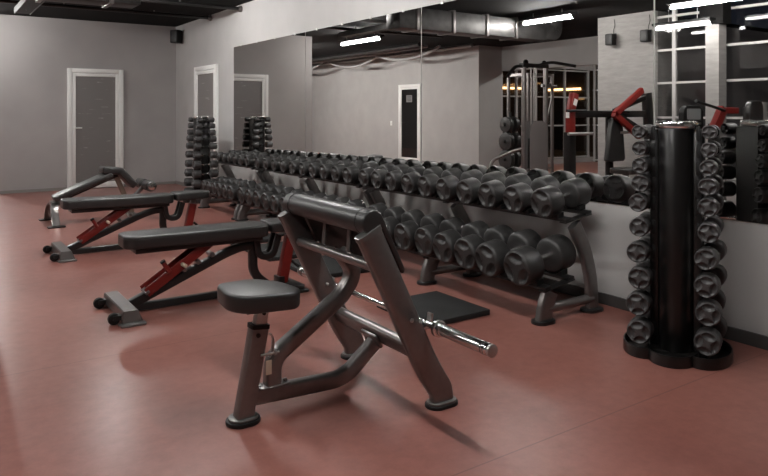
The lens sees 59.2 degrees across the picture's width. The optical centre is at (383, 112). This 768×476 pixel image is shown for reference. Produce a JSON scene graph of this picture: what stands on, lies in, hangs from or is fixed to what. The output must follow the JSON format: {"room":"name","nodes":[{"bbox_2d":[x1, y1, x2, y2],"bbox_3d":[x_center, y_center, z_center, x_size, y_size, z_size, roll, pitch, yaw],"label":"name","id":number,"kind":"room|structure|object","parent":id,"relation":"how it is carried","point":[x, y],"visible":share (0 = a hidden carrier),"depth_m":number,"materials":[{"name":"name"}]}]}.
{"room":"gym","nodes":[
{"label":"gym","id":0,"kind":"room"},
{"bbox_2d":[0,14,175,190],"bbox_3d":[-7.752,-0.145,15.783,2.900,2.950,9.380,0,0,-34],"label":"wall","id":1,"kind":"structure","parent":0,"point":[36,53],"depth_m":11.63,"materials":[{"name":"grey paint"}]},
{"bbox_2d":[0,187,66,193],"bbox_3d":[-5.891,1.305,11.368,1.010,0.050,0.015,0,0,-34],"label":"baseboard","id":2,"kind":"structure","parent":1,"relation":"attached to","point":[61,188],"depth_m":11.35,"materials":[{"name":"grey"}]},
{"bbox_2d":[67,68,123,187],"bbox_3d":[-5.062,0.278,11.887,0.925,2.105,0.110,0,0,-34],"label":"door","id":3,"kind":"structure","parent":1,"relation":"in","point":[95,102],"depth_m":11.88,"materials":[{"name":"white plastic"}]},
{"bbox_2d":[0,0,252,26],"bbox_3d":[-6.742,-1.670,6.903,11.620,0.100,25.400,0,0,-34],"label":"ceiling","id":4,"kind":"structure","parent":0,"point":[5,8],"depth_m":10.90,"materials":[{"name":"black paint"}]},
{"bbox_2d":[14,0,44,14],"bbox_3d":[-4.586,-1.532,8.854,0.212,0.175,2.500,0,0,-34],"label":"cable tray","id":5,"kind":"object","parent":4,"relation":"hanging from","point":[23,6],"visible":0.81,"depth_m":9.30,"materials":[{"name":"grey metal"}]},
{"bbox_2d":[35,0,139,8],"bbox_3d":[-4.376,-1.424,6.965,3.540,0.388,0.400,0,0,-34],"label":"ventilation duct","id":6,"kind":"object","parent":4,"relation":"attached to","point":[131,4],"visible":1,"depth_m":7.71,"materials":[{"name":"metal"}]},
{"bbox_2d":[0,0,211,20],"bbox_3d":[-4.897,-1.570,9.791,4.920,0.100,0.098,0,0,-34],"label":"ceiling pipe","id":7,"kind":"object","parent":4,"relation":"attached to","point":[63,5],"visible":0.96,"depth_m":10.32,"materials":[{"name":"black metal"}]},
{"bbox_2d":[140,0,242,11],"bbox_3d":[-4.166,-1.562,8.717,4.920,0.115,0.098,0,0,-34],"label":"ceiling pipe","id":8,"kind":"object","parent":4,"relation":"attached to","point":[239,8],"visible":1,"depth_m":9.69,"materials":[{"name":"metal"}]},
{"bbox_2d":[0,184,767,475],"bbox_3d":[-6.742,1.380,6.903,11.620,0.100,25.400,0,0,-34],"label":"floor","id":9,"kind":"structure","parent":0,"point":[82,394],"depth_m":3.26,"materials":[{"name":"red rubber"}]},
{"bbox_2d":[38,166,156,228],"bbox_3d":[-3.553,0.999,8.432,1.262,0.663,0.800,0,0,-34],"label":"bench","id":10,"kind":"object","parent":9,"relation":"on","point":[107,173],"visible":0.95,"depth_m":8.35,"materials":[{"name":"grey metal"}]},
{"bbox_2d":[43,190,209,262],"bbox_3d":[-2.473,1.068,6.651,1.538,0.524,0.660,0,0,-34],"label":"bench","id":11,"kind":"object","parent":9,"relation":"on","point":[121,204],"visible":0.89,"depth_m":6.51,"materials":[{"name":"black leather"}]},
{"bbox_2d":[183,116,217,203],"bbox_3d":[-2.789,0.688,10.174,0.472,1.285,0.557,0,0,-34],"label":"tower","id":12,"kind":"object","parent":9,"relation":"on","point":[205,159],"visible":0.3,"depth_m":10.09,"materials":[{"name":"black metal"}]},
{"bbox_2d":[191,178,215,187],"bbox_3d":[-2.657,1.045,10.055,0.397,0.126,0.126,0,0,-35],"label":"dumbbell","id":13,"kind":"object","parent":12,"relation":"on","point":[195,183],"visible":0.52,"depth_m":9.94,"materials":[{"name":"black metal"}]},
{"bbox_2d":[192,160,217,168],"bbox_3d":[-2.657,0.764,10.055,0.377,0.114,0.114,0,0,-34],"label":"dumbbell","id":14,"kind":"object","parent":12,"relation":"on","point":[195,164],"visible":0.88,"depth_m":9.99,"materials":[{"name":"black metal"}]},
{"bbox_2d":[193,143,216,149],"bbox_3d":[-2.657,0.495,10.055,0.346,0.100,0.100,0,0,-32],"label":"dumbbell","id":15,"kind":"object","parent":12,"relation":"on","point":[196,146],"visible":1,"depth_m":10.00,"materials":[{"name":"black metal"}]},
{"bbox_2d":[195,123,214,128],"bbox_3d":[-2.657,0.195,10.055,0.290,0.080,0.080,0,0,-35],"label":"dumbbell","id":16,"kind":"object","parent":12,"relation":"on","point":[198,125],"visible":1,"depth_m":10.03,"materials":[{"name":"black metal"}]},
{"bbox_2d":[193,151,217,158],"bbox_3d":[-2.657,0.626,10.055,0.361,0.106,0.106,0,0,-32],"label":"dumbbell","id":17,"kind":"object","parent":12,"relation":"on","point":[212,154],"visible":0.84,"depth_m":10.03,"materials":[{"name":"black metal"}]},
{"bbox_2d":[192,169,218,177],"bbox_3d":[-2.657,0.904,10.055,0.387,0.120,0.120,0,0,-37],"label":"dumbbell","id":18,"kind":"object","parent":12,"relation":"on","point":[213,172],"visible":1,"depth_m":10.03,"materials":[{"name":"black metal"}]},
{"bbox_2d":[194,136,216,141],"bbox_3d":[-2.657,0.387,10.055,0.331,0.095,0.095,0,0,-35],"label":"dumbbell","id":19,"kind":"object","parent":12,"relation":"on","point":[196,138],"visible":1,"depth_m":10.04,"materials":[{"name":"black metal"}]},
{"bbox_2d":[195,129,215,135],"bbox_3d":[-2.657,0.290,10.055,0.310,0.088,0.088,0,0,-35],"label":"dumbbell","id":20,"kind":"object","parent":12,"relation":"on","point":[211,131],"visible":1,"depth_m":10.04,"materials":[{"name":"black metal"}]},
{"bbox_2d":[93,217,308,328],"bbox_3d":[-1.213,1.068,4.835,1.538,0.524,0.660,0,0,-34],"label":"bench","id":21,"kind":"object","parent":9,"relation":"on","point":[246,235],"visible":0.87,"depth_m":4.69,"materials":[{"name":"black leather"}]},
{"bbox_2d":[198,161,271,219],"bbox_3d":[-1.981,0.981,9.097,0.640,0.700,1.360,0,0,-34],"label":"dumbbell rack","id":22,"kind":"object","parent":9,"relation":"on","point":[204,203],"visible":0.32,"depth_m":9.43,"materials":[{"name":"grey metal"}]},
{"bbox_2d":[201,176,224,189],"bbox_3d":[-2.378,0.994,9.467,0.339,0.211,0.173,0,0,-36],"label":"dumbbell","id":23,"kind":"object","parent":22,"relation":"on","point":[203,183],"visible":0.32,"depth_m":9.39,"materials":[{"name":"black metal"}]},
{"bbox_2d":[206,177,229,193],"bbox_3d":[-2.263,0.992,9.298,0.346,0.216,0.176,0,0,-33],"label":"dumbbell","id":24,"kind":"object","parent":22,"relation":"on","point":[208,183],"visible":0.34,"depth_m":9.22,"materials":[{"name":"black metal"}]},
{"bbox_2d":[211,178,235,194],"bbox_3d":[-2.147,0.990,9.129,0.352,0.221,0.180,0,0,-34],"label":"dumbbell","id":25,"kind":"object","parent":22,"relation":"on","point":[213,184],"visible":0.36,"depth_m":9.05,"materials":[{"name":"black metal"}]},
{"bbox_2d":[210,193,239,203],"bbox_3d":[-2.075,1.098,9.043,0.288,0.071,1.312,0,0,-34],"label":"tray","id":26,"kind":"object","parent":22,"relation":"on","point":[237,201],"depth_m":8.72,"materials":[{"name":"black paint"}]},
{"bbox_2d":[216,178,241,196],"bbox_3d":[-2.033,0.988,8.959,0.361,0.226,0.184,0,0,-33],"label":"dumbbell","id":27,"kind":"object","parent":22,"relation":"on","point":[236,181],"visible":0.47,"depth_m":8.88,"materials":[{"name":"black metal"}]},
{"bbox_2d":[221,179,248,197],"bbox_3d":[-1.917,0.986,8.789,0.368,0.230,0.188,0,0,-33],"label":"dumbbell","id":28,"kind":"object","parent":22,"relation":"on","point":[241,183],"visible":0.38,"depth_m":8.71,"materials":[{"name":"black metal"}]},
{"bbox_2d":[215,161,255,169],"bbox_3d":[-1.923,0.683,9.147,0.260,0.068,1.312,0,0,-34],"label":"tray","id":29,"kind":"object","parent":22,"relation":"on","point":[252,167],"depth_m":9.02,"materials":[{"name":"black paint"}]},
{"bbox_2d":[227,180,256,199],"bbox_3d":[-1.802,0.984,8.619,0.375,0.235,0.192,0,0,-36],"label":"dumbbell","id":30,"kind":"object","parent":22,"relation":"on","point":[231,189],"visible":0.55,"depth_m":8.52,"materials":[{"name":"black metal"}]},
{"bbox_2d":[232,151,253,163],"bbox_3d":[-1.876,0.598,9.059,0.303,0.169,0.135,0,0,-35],"label":"dumbbell","id":31,"kind":"object","parent":22,"relation":"on","point":[235,156],"visible":0.45,"depth_m":8.98,"materials":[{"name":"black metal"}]},
{"bbox_2d":[238,151,260,164],"bbox_3d":[-1.758,0.596,8.886,0.308,0.173,0.137,0,0,-34],"label":"dumbbell","id":32,"kind":"object","parent":22,"relation":"on","point":[255,154],"visible":0.49,"depth_m":8.81,"materials":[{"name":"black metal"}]},
{"bbox_2d":[244,152,268,165],"bbox_3d":[-1.640,0.595,8.712,0.316,0.177,0.140,0,0,-35],"label":"dumbbell","id":33,"kind":"object","parent":22,"relation":"on","point":[249,159],"visible":0.65,"depth_m":8.62,"materials":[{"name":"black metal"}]},
{"bbox_2d":[246,241,297,261],"bbox_3d":[-0.989,1.312,6.457,0.530,0.035,0.650,0,0,-34],"label":"floor mat","id":34,"kind":"object","parent":9,"relation":"on","point":[276,257],"visible":0.2,"depth_m":6.25,"materials":[{"name":"black rubber"}]},
{"bbox_2d":[235,167,374,235],"bbox_3d":[-0.889,0.978,7.493,0.640,0.706,2.520,0,0,-34],"label":"dumbbell rack","id":35,"kind":"object","parent":9,"relation":"on","point":[243,212],"visible":0.19,"depth_m":7.80,"materials":[{"name":"grey metal"}]},
{"bbox_2d":[237,182,266,202],"bbox_3d":[-1.605,0.979,8.327,0.383,0.246,0.202,0,0,-35],"label":"dumbbell","id":36,"kind":"object","parent":35,"relation":"on","point":[241,190],"visible":0.44,"depth_m":8.23,"materials":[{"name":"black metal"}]},
{"bbox_2d":[240,202,279,213],"bbox_3d":[-0.979,1.098,7.432,0.288,0.071,2.455,0,0,-34],"label":"tray","id":37,"kind":"object","parent":35,"relation":"on","point":[243,205],"depth_m":8.13,"materials":[{"name":"black paint"}]},
{"bbox_2d":[245,183,275,205],"bbox_3d":[-1.467,0.978,8.126,0.384,0.248,0.205,0,0,-35],"label":"dumbbell","id":38,"kind":"object","parent":35,"relation":"on","point":[249,192],"visible":0.46,"depth_m":8.03,"materials":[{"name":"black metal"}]},
{"bbox_2d":[254,153,278,167],"bbox_3d":[-1.450,0.594,8.432,0.315,0.179,0.143,0,0,-33],"label":"dumbbell","id":39,"kind":"object","parent":35,"relation":"on","point":[258,160],"visible":0.47,"depth_m":8.35,"materials":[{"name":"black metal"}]},
{"bbox_2d":[253,185,284,207],"bbox_3d":[-1.331,0.977,7.926,0.388,0.250,0.206,0,0,-34],"label":"dumbbell","id":40,"kind":"object","parent":35,"relation":"on","point":[257,194],"visible":0.48,"depth_m":7.83,"materials":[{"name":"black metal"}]},
{"bbox_2d":[262,154,287,169],"bbox_3d":[-1.314,0.592,8.231,0.321,0.182,0.146,0,0,-33],"label":"dumbbell","id":41,"kind":"object","parent":35,"relation":"on","point":[266,161],"visible":0.52,"depth_m":8.15,"materials":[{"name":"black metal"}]},
{"bbox_2d":[261,187,294,210],"bbox_3d":[-1.195,0.977,7.724,0.393,0.252,0.207,0,0,-33],"label":"dumbbell","id":42,"kind":"object","parent":35,"relation":"on","point":[265,198],"visible":0.38,"depth_m":7.63,"materials":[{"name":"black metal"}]},
{"bbox_2d":[271,155,296,170],"bbox_3d":[-1.177,0.591,8.031,0.325,0.186,0.149,0,0,-32],"label":"dumbbell","id":43,"kind":"object","parent":35,"relation":"on","point":[275,162],"visible":0.52,"depth_m":7.95,"materials":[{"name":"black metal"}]},
{"bbox_2d":[270,188,304,212],"bbox_3d":[-1.058,0.976,7.524,0.394,0.254,0.209,0,0,-33],"label":"dumbbell","id":44,"kind":"object","parent":35,"relation":"on","point":[274,200],"visible":0.39,"depth_m":7.42,"materials":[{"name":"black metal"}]},
{"bbox_2d":[279,155,306,172],"bbox_3d":[-1.040,0.589,7.830,0.331,0.189,0.152,0,0,-33],"label":"dumbbell","id":45,"kind":"object","parent":35,"relation":"on","point":[283,164],"visible":0.59,"depth_m":7.74,"materials":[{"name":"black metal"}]},
{"bbox_2d":[279,190,315,211],"bbox_3d":[-0.922,0.975,7.322,0.400,0.257,0.211,0,0,-33],"label":"dumbbell","id":46,"kind":"object","parent":35,"relation":"on","point":[310,192],"visible":0.26,"depth_m":7.30,"materials":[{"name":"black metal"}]},
{"bbox_2d":[288,156,316,173],"bbox_3d":[-0.904,0.588,7.628,0.337,0.193,0.154,0,0,-35],"label":"dumbbell","id":47,"kind":"object","parent":35,"relation":"on","point":[293,165],"visible":0.49,"depth_m":7.54,"materials":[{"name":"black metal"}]},
{"bbox_2d":[255,167,362,187],"bbox_3d":[-0.826,0.683,7.536,0.260,0.068,2.455,0,0,-34],"label":"tray","id":48,"kind":"object","parent":35,"relation":"on","point":[358,185],"depth_m":7.33,"materials":[{"name":"black paint"}]},
{"bbox_2d":[298,157,327,175],"bbox_3d":[-0.767,0.587,7.427,0.342,0.196,0.157,0,0,-35],"label":"dumbbell","id":49,"kind":"object","parent":35,"relation":"on","point":[303,166],"visible":0.52,"depth_m":7.34,"materials":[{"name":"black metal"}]},
{"bbox_2d":[308,158,339,177],"bbox_3d":[-0.631,0.585,7.226,0.348,0.200,0.160,0,0,-36],"label":"dumbbell","id":50,"kind":"object","parent":35,"relation":"on","point":[313,168],"visible":0.54,"depth_m":7.13,"materials":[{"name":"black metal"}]},
{"bbox_2d":[319,159,351,179],"bbox_3d":[-0.494,0.584,7.025,0.352,0.203,0.162,0,0,-35],"label":"dumbbell","id":51,"kind":"object","parent":35,"relation":"on","point":[324,169],"visible":0.54,"depth_m":6.93,"materials":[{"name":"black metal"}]},
{"bbox_2d":[331,160,363,181],"bbox_3d":[-0.357,0.582,6.824,0.357,0.207,0.166,0,0,-36],"label":"dumbbell","id":52,"kind":"object","parent":35,"relation":"on","point":[336,170],"visible":0.52,"depth_m":6.73,"materials":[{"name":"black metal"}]},
{"bbox_2d":[346,199,366,207],"bbox_3d":[-0.375,0.971,6.518,0.414,0.265,0.219,0,0,-36],"label":"dumbbell","id":53,"kind":"object","parent":35,"relation":"on","point":[357,202],"visible":0.09,"depth_m":6.54,"materials":[{"name":"black metal"}]},
{"bbox_2d":[343,161,378,183],"bbox_3d":[-0.221,0.581,6.623,0.363,0.210,0.168,0,0,-35],"label":"dumbbell","id":54,"kind":"object","parent":35,"relation":"on","point":[350,173],"visible":0.73,"depth_m":6.52,"materials":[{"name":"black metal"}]},
{"bbox_2d":[290,255,369,276],"bbox_3d":[-0.513,1.312,5.784,0.520,0.035,0.660,0,0,-34],"label":"floor mat","id":55,"kind":"object","parent":9,"relation":"on","point":[335,269],"visible":0.27,"depth_m":5.70,"materials":[{"name":"black rubber"}]},
{"bbox_2d":[217,192,457,428],"bbox_3d":[-0.285,0.868,3.163,0.978,0.923,0.855,0,0,-34],"label":"bench","id":56,"kind":"object","parent":9,"relation":"on","point":[357,237],"visible":0.99,"depth_m":3.02,"materials":[{"name":"grey paint"}]},
{"bbox_2d":[297,267,497,357],"bbox_3d":[-0.032,0.937,3.335,0.074,0.074,1.638,0,0,-34],"label":"barbell","id":57,"kind":"object","parent":56,"relation":"on","point":[438,328],"visible":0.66,"depth_m":2.84,"materials":[{"name":"silver metal"}]},
{"bbox_2d":[377,291,489,328],"bbox_3d":[0.324,1.312,4.545,0.530,0.035,0.570,0,0,-34],"label":"floor mat","id":58,"kind":"object","parent":9,"relation":"on","point":[449,309],"visible":0.62,"depth_m":4.49,"materials":[{"name":"black rubber"}]},
{"bbox_2d":[362,184,602,325],"bbox_3d":[0.528,0.975,5.409,0.640,0.713,2.520,0,0,-34],"label":"dumbbell rack","id":59,"kind":"object","parent":9,"relation":"on","point":[547,304],"visible":0.48,"depth_m":4.51,"materials":[{"name":"grey metal"}]},
{"bbox_2d":[358,163,394,186],"bbox_3d":[-0.058,0.580,6.383,0.363,0.212,0.171,0,0,-36],"label":"dumbbell","id":60,"kind":"object","parent":59,"relation":"on","point":[364,175],"visible":0.53,"depth_m":6.29,"materials":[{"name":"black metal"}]},
{"bbox_2d":[368,203,386,217],"bbox_3d":[-0.155,0.969,6.196,0.413,0.269,0.222,0,0,-33],"label":"dumbbell","id":61,"kind":"object","parent":59,"relation":"on","point":[380,207],"visible":0.13,"depth_m":6.20,"materials":[{"name":"black metal"}]},
{"bbox_2d":[371,164,409,188],"bbox_3d":[0.068,0.578,6.197,0.371,0.216,0.174,0,0,-33],"label":"dumbbell","id":62,"kind":"object","parent":59,"relation":"on","point":[377,176],"visible":0.5,"depth_m":6.11,"materials":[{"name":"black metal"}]},
{"bbox_2d":[384,206,405,222],"bbox_3d":[-0.004,0.968,5.973,0.423,0.272,0.224,0,0,-33],"label":"dumbbell","id":63,"kind":"object","parent":59,"relation":"on","point":[396,211],"visible":0.16,"depth_m":5.98,"materials":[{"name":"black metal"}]},
{"bbox_2d":[383,209,424,242],"bbox_3d":[0.151,0.968,5.745,0.434,0.275,0.226,0,0,-35],"label":"dumbbell","id":64,"kind":"object","parent":59,"relation":"on","point":[415,215],"visible":0.3,"depth_m":5.71,"materials":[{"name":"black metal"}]},
{"bbox_2d":[385,165,425,190],"bbox_3d":[0.200,0.577,6.003,0.378,0.220,0.177,0,0,-33],"label":"dumbbell","id":65,"kind":"object","parent":59,"relation":"on","point":[392,178],"visible":0.54,"depth_m":5.91,"materials":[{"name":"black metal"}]},
{"bbox_2d":[394,213,444,250],"bbox_3d":[0.306,0.967,5.518,0.433,0.277,0.228,0,0,-35],"label":"dumbbell","id":66,"kind":"object","parent":59,"relation":"on","point":[404,232],"visible":0.58,"depth_m":5.41,"materials":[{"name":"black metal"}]},
{"bbox_2d":[401,166,442,193],"bbox_3d":[0.339,0.575,5.800,0.384,0.224,0.179,0,0,-35],"label":"dumbbell","id":67,"kind":"object","parent":59,"relation":"on","point":[409,181],"visible":0.63,"depth_m":5.70,"materials":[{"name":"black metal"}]},
{"bbox_2d":[414,217,464,255],"bbox_3d":[0.452,0.966,5.303,0.410,0.275,0.229,0,0,-35],"label":"dumbbell","id":68,"kind":"object","parent":59,"relation":"on","point":[424,236],"visible":0.57,"depth_m":5.22,"materials":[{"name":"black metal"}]},
{"bbox_2d":[418,168,462,196],"bbox_3d":[0.476,0.574,5.598,0.390,0.228,0.184,0,0,-33],"label":"dumbbell","id":69,"kind":"object","parent":59,"relation":"on","point":[426,184],"visible":0.48,"depth_m":5.50,"materials":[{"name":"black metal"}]},
{"bbox_2d":[436,169,482,200],"bbox_3d":[0.614,0.572,5.395,0.399,0.232,0.187,0,0,-34],"label":"dumbbell","id":70,"kind":"object","parent":59,"relation":"on","point":[445,186],"visible":0.61,"depth_m":5.29,"materials":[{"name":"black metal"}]},
{"bbox_2d":[433,220,489,262],"bbox_3d":[0.597,0.965,5.090,0.448,0.282,0.231,0,0,-35],"label":"dumbbell","id":71,"kind":"object","parent":59,"relation":"on","point":[444,242],"visible":0.63,"depth_m":4.99,"materials":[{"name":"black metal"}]},
{"bbox_2d":[362,186,591,223],"bbox_3d":[0.591,0.683,5.452,0.260,0.068,2.455,0,0,-34],"label":"tray","id":72,"kind":"object","parent":59,"relation":"on","point":[581,210],"depth_m":4.78,"materials":[{"name":"black paint"}]},
{"bbox_2d":[456,171,505,203],"bbox_3d":[0.754,0.571,5.188,0.406,0.236,0.189,0,0,-34],"label":"dumbbell","id":73,"kind":"object","parent":59,"relation":"on","point":[466,189],"visible":0.58,"depth_m":5.09,"materials":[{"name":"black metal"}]},
{"bbox_2d":[454,224,513,269],"bbox_3d":[0.739,0.964,4.881,0.464,0.285,0.232,0,0,-35],"label":"dumbbell","id":74,"kind":"object","parent":59,"relation":"on","point":[465,247],"visible":0.54,"depth_m":4.78,"materials":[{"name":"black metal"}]},
{"bbox_2d":[395,246,574,292],"bbox_3d":[0.439,1.098,5.349,0.288,0.071,2.455,0,0,-34],"label":"tray","id":75,"kind":"object","parent":59,"relation":"on","point":[566,278],"depth_m":4.44,"materials":[{"name":"black paint"}]},
{"bbox_2d":[478,173,531,207],"bbox_3d":[0.898,0.569,4.978,0.411,0.240,0.192,0,0,-33],"label":"dumbbell","id":76,"kind":"object","parent":59,"relation":"on","point":[490,193],"visible":0.67,"depth_m":4.88,"materials":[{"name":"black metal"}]},
{"bbox_2d":[475,229,541,276],"bbox_3d":[0.872,0.964,4.683,0.481,0.289,0.233,0,0,-33],"label":"dumbbell","id":77,"kind":"object","parent":59,"relation":"on","point":[490,255],"visible":0.73,"depth_m":4.58,"materials":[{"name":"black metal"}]},
{"bbox_2d":[503,175,559,212],"bbox_3d":[1.046,0.568,4.758,0.418,0.244,0.196,0,0,-33],"label":"dumbbell","id":78,"kind":"object","parent":59,"relation":"on","point":[517,197],"visible":0.66,"depth_m":4.65,"materials":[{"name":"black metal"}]},
{"bbox_2d":[504,234,575,285],"bbox_3d":[1.031,0.963,4.451,0.494,0.292,0.236,0,0,-35],"label":"dumbbell","id":79,"kind":"object","parent":59,"relation":"on","point":[524,265],"visible":1,"depth_m":4.39,"materials":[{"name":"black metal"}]},
{"bbox_2d":[531,178,591,217],"bbox_3d":[1.192,0.566,4.543,0.427,0.248,0.198,0,0,-34],"label":"dumbbell","id":80,"kind":"object","parent":59,"relation":"on","point":[547,201],"visible":0.98,"depth_m":4.49,"materials":[{"name":"black rubber"}]},
{"bbox_2d":[623,121,732,370],"bbox_3d":[1.605,0.688,3.721,0.557,1.285,0.472,0,0,33],"label":"dumbbell rack","id":81,"kind":"object","parent":9,"relation":"on","point":[676,157],"visible":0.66,"depth_m":3.66,"materials":[{"name":"black metal"}]},
{"bbox_2d":[626,233,650,262],"bbox_3d":[1.484,0.764,3.850,0.114,0.114,0.377,0,0,34],"label":"dumbbell","id":82,"kind":"object","parent":81,"relation":"on","point":[639,250],"visible":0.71,"depth_m":3.71,"materials":[{"name":"silver metal"}]},
{"bbox_2d":[626,285,652,315],"bbox_3d":[1.484,1.045,3.850,0.126,0.126,0.397,0,0,33],"label":"dumbbell","id":83,"kind":"object","parent":81,"relation":"on","point":[639,302],"visible":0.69,"depth_m":3.70,"materials":[{"name":"silver metal"}]},
{"bbox_2d":[629,189,649,211],"bbox_3d":[1.484,0.495,3.850,0.100,0.100,0.346,0,0,34],"label":"dumbbell","id":84,"kind":"object","parent":81,"relation":"on","point":[638,202],"visible":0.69,"depth_m":3.72,"materials":[{"name":"silver metal"}]},
{"bbox_2d":[627,310,653,343],"bbox_3d":[1.484,1.195,3.850,0.130,0.130,0.407,0,0,30],"label":"dumbbell","id":85,"kind":"object","parent":81,"relation":"on","point":[640,329],"visible":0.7,"depth_m":3.69,"materials":[{"name":"silver metal"}]},
{"bbox_2d":[629,210,651,236],"bbox_3d":[1.484,0.626,3.850,0.106,0.106,0.361,0,0,31],"label":"dumbbell","id":86,"kind":"object","parent":81,"relation":"on","point":[639,226],"visible":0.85,"depth_m":3.71,"materials":[{"name":"silver metal"}]},
{"bbox_2d":[628,257,652,288],"bbox_3d":[1.484,0.904,3.850,0.120,0.120,0.387,0,0,30],"label":"dumbbell","id":87,"kind":"object","parent":81,"relation":"on","point":[640,276],"visible":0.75,"depth_m":3.70,"materials":[{"name":"silver metal"}]},
{"bbox_2d":[631,171,650,191],"bbox_3d":[1.484,0.387,3.850,0.095,0.095,0.331,0,0,30],"label":"dumbbell","id":88,"kind":"object","parent":81,"relation":"on","point":[641,182],"visible":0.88,"depth_m":3.71,"materials":[{"name":"silver metal"}]},
{"bbox_2d":[632,155,649,172],"bbox_3d":[1.484,0.290,3.850,0.088,0.088,0.310,0,0,31],"label":"dumbbell","id":89,"kind":"object","parent":81,"relation":"on","point":[641,164],"visible":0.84,"depth_m":3.73,"materials":[{"name":"silver metal"}]},
{"bbox_2d":[632,140,649,154],"bbox_3d":[1.484,0.195,3.850,0.080,0.080,0.290,0,0,33],"label":"dumbbell","id":90,"kind":"object","parent":81,"relation":"on","point":[639,147],"visible":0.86,"depth_m":3.73,"materials":[{"name":"silver metal"}]},
{"bbox_2d":[632,124,655,137],"bbox_3d":[1.484,0.102,3.850,0.074,0.074,0.275,0,0,35],"label":"dumbbell","id":91,"kind":"object","parent":81,"relation":"on","point":[638,131],"visible":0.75,"depth_m":3.75,"materials":[{"name":"silver metal"}]},
{"bbox_2d":[695,289,725,325],"bbox_3d":[1.773,1.045,3.664,0.126,0.126,0.397,0,0,30],"label":"dumbbell","id":92,"kind":"object","parent":81,"relation":"on","point":[709,311],"visible":0.84,"depth_m":3.51,"materials":[{"name":"silver metal"}]},
{"bbox_2d":[694,239,726,269],"bbox_3d":[1.773,0.764,3.664,0.114,0.114,0.377,0,0,34],"label":"dumbbell","id":93,"kind":"object","parent":81,"relation":"on","point":[707,257],"visible":0.98,"depth_m":3.53,"materials":[{"name":"silver metal"}]},
{"bbox_2d":[697,215,723,242],"bbox_3d":[1.773,0.626,3.664,0.106,0.106,0.361,0,0,30],"label":"dumbbell","id":94,"kind":"object","parent":81,"relation":"on","point":[709,231],"visible":0.98,"depth_m":3.53,"materials":[{"name":"silver metal"}]},
{"bbox_2d":[697,193,723,216],"bbox_3d":[1.773,0.495,3.664,0.100,0.100,0.346,0,0,32],"label":"dumbbell","id":95,"kind":"object","parent":81,"relation":"on","point":[709,206],"visible":0.94,"depth_m":3.53,"materials":[{"name":"silver metal"}]},
{"bbox_2d":[694,263,726,297],"bbox_3d":[1.773,0.904,3.664,0.120,0.120,0.387,0,0,34],"label":"dumbbell","id":96,"kind":"object","parent":81,"relation":"on","point":[708,283],"visible":0.93,"depth_m":3.52,"materials":[{"name":"silver metal"}]},
{"bbox_2d":[699,157,721,176],"bbox_3d":[1.773,0.290,3.664,0.088,0.088,0.310,0,0,31],"label":"dumbbell","id":97,"kind":"object","parent":81,"relation":"on","point":[709,167],"visible":0.96,"depth_m":3.54,"materials":[{"name":"silver metal"}]},
{"bbox_2d":[700,141,720,157],"bbox_3d":[1.773,0.195,3.664,0.080,0.080,0.290,0,0,31],"label":"dumbbell","id":98,"kind":"object","parent":81,"relation":"on","point":[709,149],"visible":0.98,"depth_m":3.55,"materials":[{"name":"silver metal"}]},
{"bbox_2d":[694,316,727,355],"bbox_3d":[1.773,1.195,3.664,0.130,0.130,0.407,0,0,32],"label":"dumbbell","id":99,"kind":"object","parent":81,"relation":"on","point":[708,340],"visible":0.74,"depth_m":3.51,"materials":[{"name":"silver metal"}]},
{"bbox_2d":[698,174,723,195],"bbox_3d":[1.773,0.387,3.664,0.095,0.095,0.331,0,0,32],"label":"dumbbell","id":100,"kind":"object","parent":81,"relation":"on","point":[708,186],"visible":0.94,"depth_m":3.54,"materials":[{"name":"silver metal"}]},
{"bbox_2d":[702,125,719,138],"bbox_3d":[1.773,0.102,3.664,0.074,0.074,0.275,0,0,30],"label":"dumbbell","id":101,"kind":"object","parent":81,"relation":"on","point":[710,131],"visible":0.99,"depth_m":3.55,"materials":[{"name":"silver metal"}]},
{"bbox_2d":[176,0,767,335],"bbox_3d":[0.646,-0.145,6.197,0.200,2.950,15.920,0,0,-34],"label":"wall","id":102,"kind":"structure","parent":0,"point":[205,42],"depth_m":6.93,"materials":[{"name":"grey paint"}]},
{"bbox_2d":[170,30,182,43],"bbox_3d":[-3.765,-1.397,12.331,0.170,0.255,0.210,0,0,28],"label":"wall speaker","id":103,"kind":"object","parent":102,"relation":"attached to","point":[176,36],"visible":1,"depth_m":12.25,"materials":[{"name":"black plastic"}]},
{"bbox_2d":[194,64,217,178],"bbox_3d":[-3.004,0.270,11.303,0.110,2.120,1.070,0,0,-34],"label":"door","id":104,"kind":"structure","parent":102,"relation":"in","point":[205,77],"depth_m":11.23,"materials":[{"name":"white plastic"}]},
{"bbox_2d":[234,32,305,156],"bbox_3d":[-1.638,-0.197,9.361,0.014,1.643,2.345,0,0,-34],"label":"wall mirror","id":105,"kind":"object","parent":102,"relation":"attached to","point":[270,75],"visible":0.99,"depth_m":9.23,"materials":[{"name":"silver metal"}]},
{"bbox_2d":[306,8,421,166],"bbox_3d":[-0.310,-0.197,7.409,0.014,1.643,2.352,0,0,-34],"label":"wall mirror","id":106,"kind":"object","parent":102,"relation":"attached to","point":[364,77],"visible":0.98,"depth_m":7.23,"materials":[{"name":"silver metal"}]},
{"bbox_2d":[422,0,653,208],"bbox_3d":[1.053,-0.197,5.406,0.014,1.643,2.470,0,0,-34],"label":"wall mirror","id":107,"kind":"object","parent":102,"relation":"attached to","point":[559,89],"visible":0.96,"depth_m":5.21,"materials":[{"name":"silver metal"}]},
{"bbox_2d":[541,277,767,350],"bbox_3d":[1.133,1.292,5.289,0.015,0.075,13.470,0,0,-34],"label":"baseboard","id":108,"kind":"structure","parent":102,"relation":"attached to","point":[760,341],"depth_m":4.56,"materials":[{"name":"grey"}]},
{"bbox_2d":[655,0,767,223],"bbox_3d":[2.414,-0.197,3.406,0.014,1.643,2.344,0,0,-34],"label":"wall mirror","id":109,"kind":"object","parent":102,"relation":"attached to","point":[711,56],"visible":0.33,"depth_m":4.00,"materials":[{"name":"silver metal"}]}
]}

